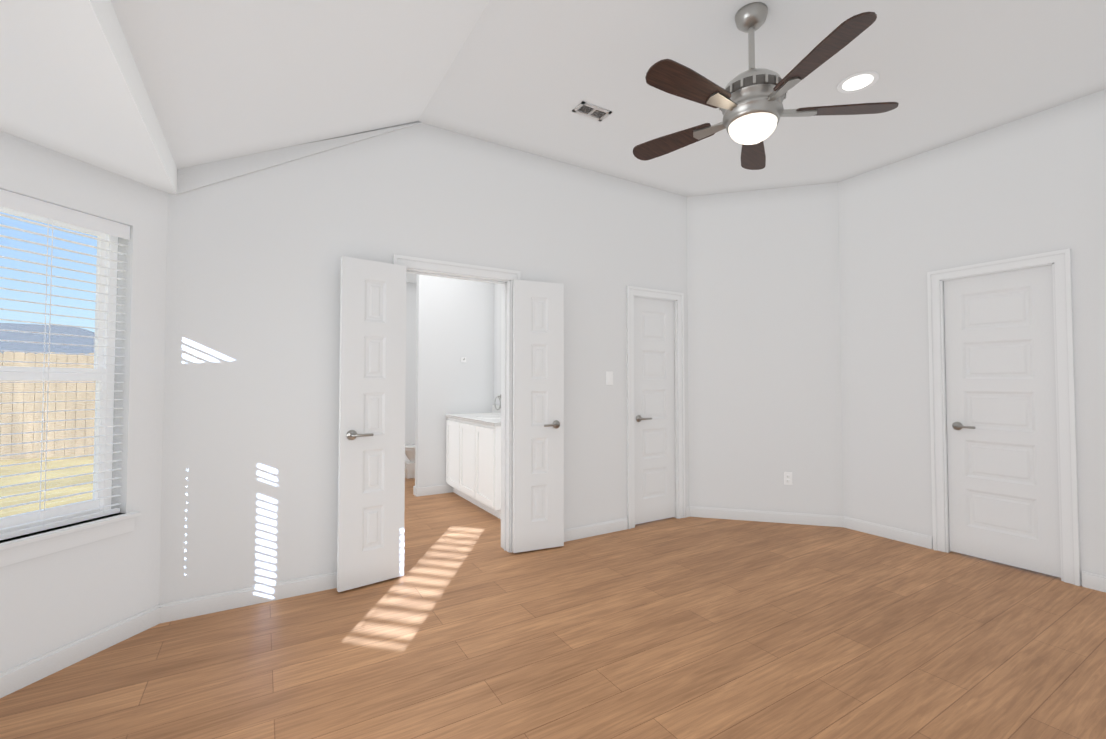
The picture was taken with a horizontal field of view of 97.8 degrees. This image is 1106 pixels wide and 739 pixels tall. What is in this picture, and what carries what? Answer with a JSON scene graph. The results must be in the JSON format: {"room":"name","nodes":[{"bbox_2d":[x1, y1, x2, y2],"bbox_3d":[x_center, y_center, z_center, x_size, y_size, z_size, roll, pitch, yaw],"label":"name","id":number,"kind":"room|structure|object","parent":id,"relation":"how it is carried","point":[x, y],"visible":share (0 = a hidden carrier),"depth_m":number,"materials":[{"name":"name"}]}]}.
{"room":"empty bedroom","nodes":[
{"label":"empty bedroom","id":0,"kind":"room"},
{"bbox_2d":[0,130,167,672],"bbox_3d":[-2.268,0.029,2.132,0.170,2.580,1.090,0,-2,14],"label":"wall","id":1,"kind":"structure","parent":0,"point":[52,601],"depth_m":2.39,"materials":[{"name":"grey paint"}]},
{"bbox_2d":[0,206,117,533],"bbox_3d":[-2.306,-0.013,2.142,0.072,1.435,0.610,0,-2,14],"label":"window","id":2,"kind":"structure","parent":1,"relation":"in","point":[22,377],"depth_m":2.35,"materials":[{"name":"white plastic"}]},
{"bbox_2d":[0,189,129,539],"bbox_3d":[-2.223,-0.015,2.122,0.052,1.429,0.604,0,-2,14],"label":"window blinds","id":3,"kind":"object","parent":2,"relation":"attached to","point":[22,203],"visible":1,"depth_m":2.15,"materials":[{"name":"white plastic"}]},
{"bbox_2d":[0,511,140,566],"bbox_3d":[-2.217,0.750,2.099,0.136,0.092,0.700,0,-2,14],"label":"window sill","id":4,"kind":"structure","parent":1,"relation":"attached to","point":[22,548],"depth_m":2.13,"materials":[{"name":"grey paint"}]},
{"bbox_2d":[0,484,1105,697],"bbox_3d":[-0.364,1.316,3.725,5.495,0.095,7.650,1,-2,-31],"label":"baseboard","id":5,"kind":"structure","parent":1,"relation":"attached to","point":[20,676],"depth_m":2.78,"materials":[{"name":"grey paint"}]},
{"bbox_2d":[0,0,176,194],"bbox_3d":[-1.519,-1.076,0.781,1.010,0.155,3.970,1,-2,-31],"label":"ceiling","id":6,"kind":"structure","parent":0,"point":[72,84],"depth_m":1.70,"materials":[{"name":"grey paint"}]},
{"bbox_2d":[111,0,489,168],"bbox_3d":[-0.532,-1.494,1.388,1.295,0.755,3.970,1,-2,-31],"label":"ceiling","id":7,"kind":"structure","parent":0,"point":[225,79],"depth_m":2.18,"materials":[{"name":"grey paint"}]},
{"bbox_2d":[405,283,412,460],"bbox_3d":[-2.513,0.078,6.990,1.860,2.750,0.100,1,-2,-31],"label":"wall","id":8,"kind":"structure","parent":0,"point":[409,286],"depth_m":7.16,"materials":[{"name":"grey paint"}]},
{"bbox_2d":[406,273,416,283],"bbox_3d":[-1.522,-1.391,5.396,2.110,0.100,3.921,1,-2,-31],"label":"ceiling","id":9,"kind":"structure","parent":0,"point":[411,278],"depth_m":6.89,"materials":[{"name":"grey paint"}]},
{"bbox_2d":[159,122,688,603],"bbox_3d":[-0.428,-0.214,3.653,4.043,3.150,0.140,1,-2,-31],"label":"wall","id":10,"kind":"structure","parent":0,"point":[251,394],"depth_m":2.96,"materials":[{"name":"grey paint"}]},
{"bbox_2d":[177,122,421,194],"bbox_3d":[-1.468,-1.323,2.966,1.325,0.770,0.014,1,-2,-31],"label":"trim","id":11,"kind":"structure","parent":10,"relation":"attached to","point":[191,178],"depth_m":2.79,"materials":[{"name":"grey paint"}]},
{"bbox_2d":[337,256,406,591],"bbox_3d":[-1.133,0.323,3.044,0.402,2.018,0.138,1,-2,-39],"label":"bathroom door","id":12,"kind":"structure","parent":10,"relation":"in","point":[371,469],"depth_m":3.02,"materials":[{"name":"grey paint"}]},
{"bbox_2d":[393,254,520,551],"bbox_3d":[-0.695,0.302,3.477,0.941,2.109,0.178,1,-2,-31],"label":"door frame","id":13,"kind":"structure","parent":10,"relation":"attached to","point":[415,265],"depth_m":3.62,"materials":[{"name":"grey paint"}]},
{"bbox_2d":[512,279,563,552],"bbox_3d":[-0.108,0.340,3.662,0.402,2.018,0.138,1,-2,-23],"label":"bathroom door","id":14,"kind":"structure","parent":10,"relation":"in","point":[538,415],"depth_m":3.65,"materials":[{"name":"grey paint"}]},
{"bbox_2d":[606,371,612,384],"bbox_3d":[0.483,0.074,4.106,0.070,0.115,0.010,1,-2,-31],"label":"light switch","id":15,"kind":"object","parent":10,"relation":"attached to","point":[609,377],"visible":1,"depth_m":4.10,"materials":[{"name":"grey plastic"}]},
{"bbox_2d":[634,297,674,524],"bbox_3d":[0.915,0.361,4.414,0.508,2.018,0.138,1,-2,-31],"label":"closet door","id":16,"kind":"structure","parent":10,"relation":"in","point":[654,399],"depth_m":4.40,"materials":[{"name":"grey paint"}]},
{"bbox_2d":[626,286,685,528],"bbox_3d":[0.905,0.328,4.431,0.684,2.109,0.160,1,-2,-31],"label":"door frame","id":17,"kind":"structure","parent":10,"relation":"attached to","point":[631,291],"depth_m":4.49,"materials":[{"name":"grey paint"}]},
{"bbox_2d":[413,274,492,487],"bbox_3d":[-1.153,0.042,5.674,0.890,2.750,0.100,1,-2,-31],"label":"wall","id":18,"kind":"structure","parent":0,"point":[450,322],"depth_m":5.58,"materials":[{"name":"grey paint"}]},
{"bbox_2d":[493,283,500,404],"bbox_3d":[-0.662,0.047,5.876,0.100,2.750,3.921,1,-2,-31],"label":"wall","id":19,"kind":"structure","parent":0,"point":[496,287],"depth_m":5.81,"materials":[{"name":"grey paint"}]},
{"bbox_2d":[493,405,500,412],"bbox_3d":[-0.378,0.460,5.275,0.020,0.098,1.358,1,-2,-31],"label":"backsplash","id":20,"kind":"structure","parent":19,"relation":"attached to","point":[497,406],"depth_m":5.74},
{"bbox_2d":[0,477,1105,738],"bbox_3d":[-0.380,1.416,3.806,5.715,0.100,8.090,1,-2,-31],"label":"floor","id":21,"kind":"structure","parent":0,"point":[466,625],"depth_m":2.27,"materials":[{"name":"brown wood"}]},
{"bbox_2d":[405,444,414,478],"bbox_3d":[-1.686,1.055,6.609,0.769,0.775,0.470,1,-2,-31],"label":"toilet","id":22,"kind":"object","parent":21,"relation":"on","point":[410,464],"visible":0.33,"depth_m":6.38,"materials":[{"name":"white ceramic"}]},
{"bbox_2d":[446,417,500,518],"bbox_3d":[-0.630,0.969,5.121,0.596,0.865,1.338,1,-2,-31],"label":"bathroom vanity","id":23,"kind":"object","parent":21,"relation":"on","point":[473,458],"depth_m":4.78,"materials":[{"name":"grey paint"}]},
{"bbox_2d":[445,413,500,424],"bbox_3d":[-0.628,0.521,5.123,0.603,0.032,1.358,1,-2,-31],"label":"countertop","id":24,"kind":"structure","parent":23,"relation":"on","point":[489,418],"depth_m":5.06,"materials":[{"name":"white stone"}]},
{"bbox_2d":[417,0,1105,196],"bbox_3d":[1.577,-1.777,2.668,3.630,0.120,3.970,1,-2,-31],"label":"ceiling","id":25,"kind":"structure","parent":0,"point":[528,76],"depth_m":2.82,"materials":[{"name":"grey paint"}]},
{"bbox_2d":[572,101,611,120],"bbox_3d":[0.258,-1.698,3.179,0.235,0.009,0.125,1,-2,-31],"label":"ceiling vent","id":26,"kind":"object","parent":25,"relation":"in","point":[586,109],"visible":1,"depth_m":3.17,"materials":[{"name":"silver metal"}]},
{"bbox_2d":[633,2,898,169],"bbox_3d":[0.915,-1.413,2.306,1.200,0.627,1.254,1,-2,-31],"label":"fan","id":27,"kind":"object","parent":25,"relation":"hanging from","point":[748,103],"visible":1,"depth_m":2.23,"materials":[{"name":"satin nickel"},{"name":"glass"},{"name":"dark wood"}]},
{"bbox_2d":[837,71,878,92],"bbox_3d":[1.814,-1.707,2.874,0.212,0.008,0.212,1,-2,-31],"label":"recessed light","id":28,"kind":"object","parent":25,"relation":"in","point":[858,82],"visible":1,"depth_m":2.87,"materials":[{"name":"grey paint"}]},
{"bbox_2d":[687,182,843,515],"bbox_3d":[1.934,-0.191,4.503,1.421,3.150,0.140,0,-2,15],"label":"wall","id":29,"kind":"structure","parent":0,"point":[764,360],"depth_m":4.43,"materials":[{"name":"grey paint"}]},
{"bbox_2d":[784,472,792,484],"bbox_3d":[2.117,0.980,4.344,0.070,0.115,0.009,0,-2,15],"label":"outlet","id":30,"kind":"object","parent":29,"relation":"attached to","point":[787,478],"visible":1,"depth_m":4.34,"materials":[{"name":"grey plastic"}]},
{"bbox_2d":[838,89,1105,585],"bbox_3d":[3.335,-0.230,3.090,0.140,3.150,2.950,1,-2,-31],"label":"wall","id":31,"kind":"structure","parent":0,"point":[1035,183],"depth_m":3.66,"materials":[{"name":"grey paint"}]},
{"bbox_2d":[944,265,1060,577],"bbox_3d":[3.119,0.333,3.377,0.138,2.018,0.588,1,-2,-31],"label":"hall door","id":32,"kind":"structure","parent":31,"relation":"in","point":[1003,484],"depth_m":3.34,"materials":[{"name":"grey paint"}]},
{"bbox_2d":[927,248,1080,585],"bbox_3d":[3.136,0.299,3.388,0.160,2.109,0.764,1,-2,-31],"label":"door frame","id":33,"kind":"structure","parent":31,"relation":"attached to","point":[1059,261],"depth_m":3.11,"materials":[{"name":"grey paint"}]},
{"label":"outside","id":34,"kind":"structure","parent":0,"visible":0},
{"bbox_2d":[0,455,93,517],"bbox_3d":[-7.663,1.853,12.771,180.000,0.200,210.000,1,-2,-31],"label":"ground","id":35,"kind":"structure","parent":34,"point":[32,477],"depth_m":6.78,"materials":[{"name":"green plant"}]},
{"bbox_2d":[0,323,94,354],"bbox_3d":[-36.178,-0.410,33.013,17.000,5.440,12.000,1,-2,-31],"label":"house","id":36,"kind":"structure","parent":35,"relation":"on","point":[12,335],"depth_m":31.46,"materials":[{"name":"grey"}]},
{"bbox_2d":[0,352,95,459],"bbox_3d":[-11.632,0.625,7.852,32.088,1.985,0.058,1,-2,-31],"label":"fence","id":37,"kind":"object","parent":35,"relation":"on","point":[28,387],"depth_m":9.09,"materials":[{"name":"brown wood"}]}
]}

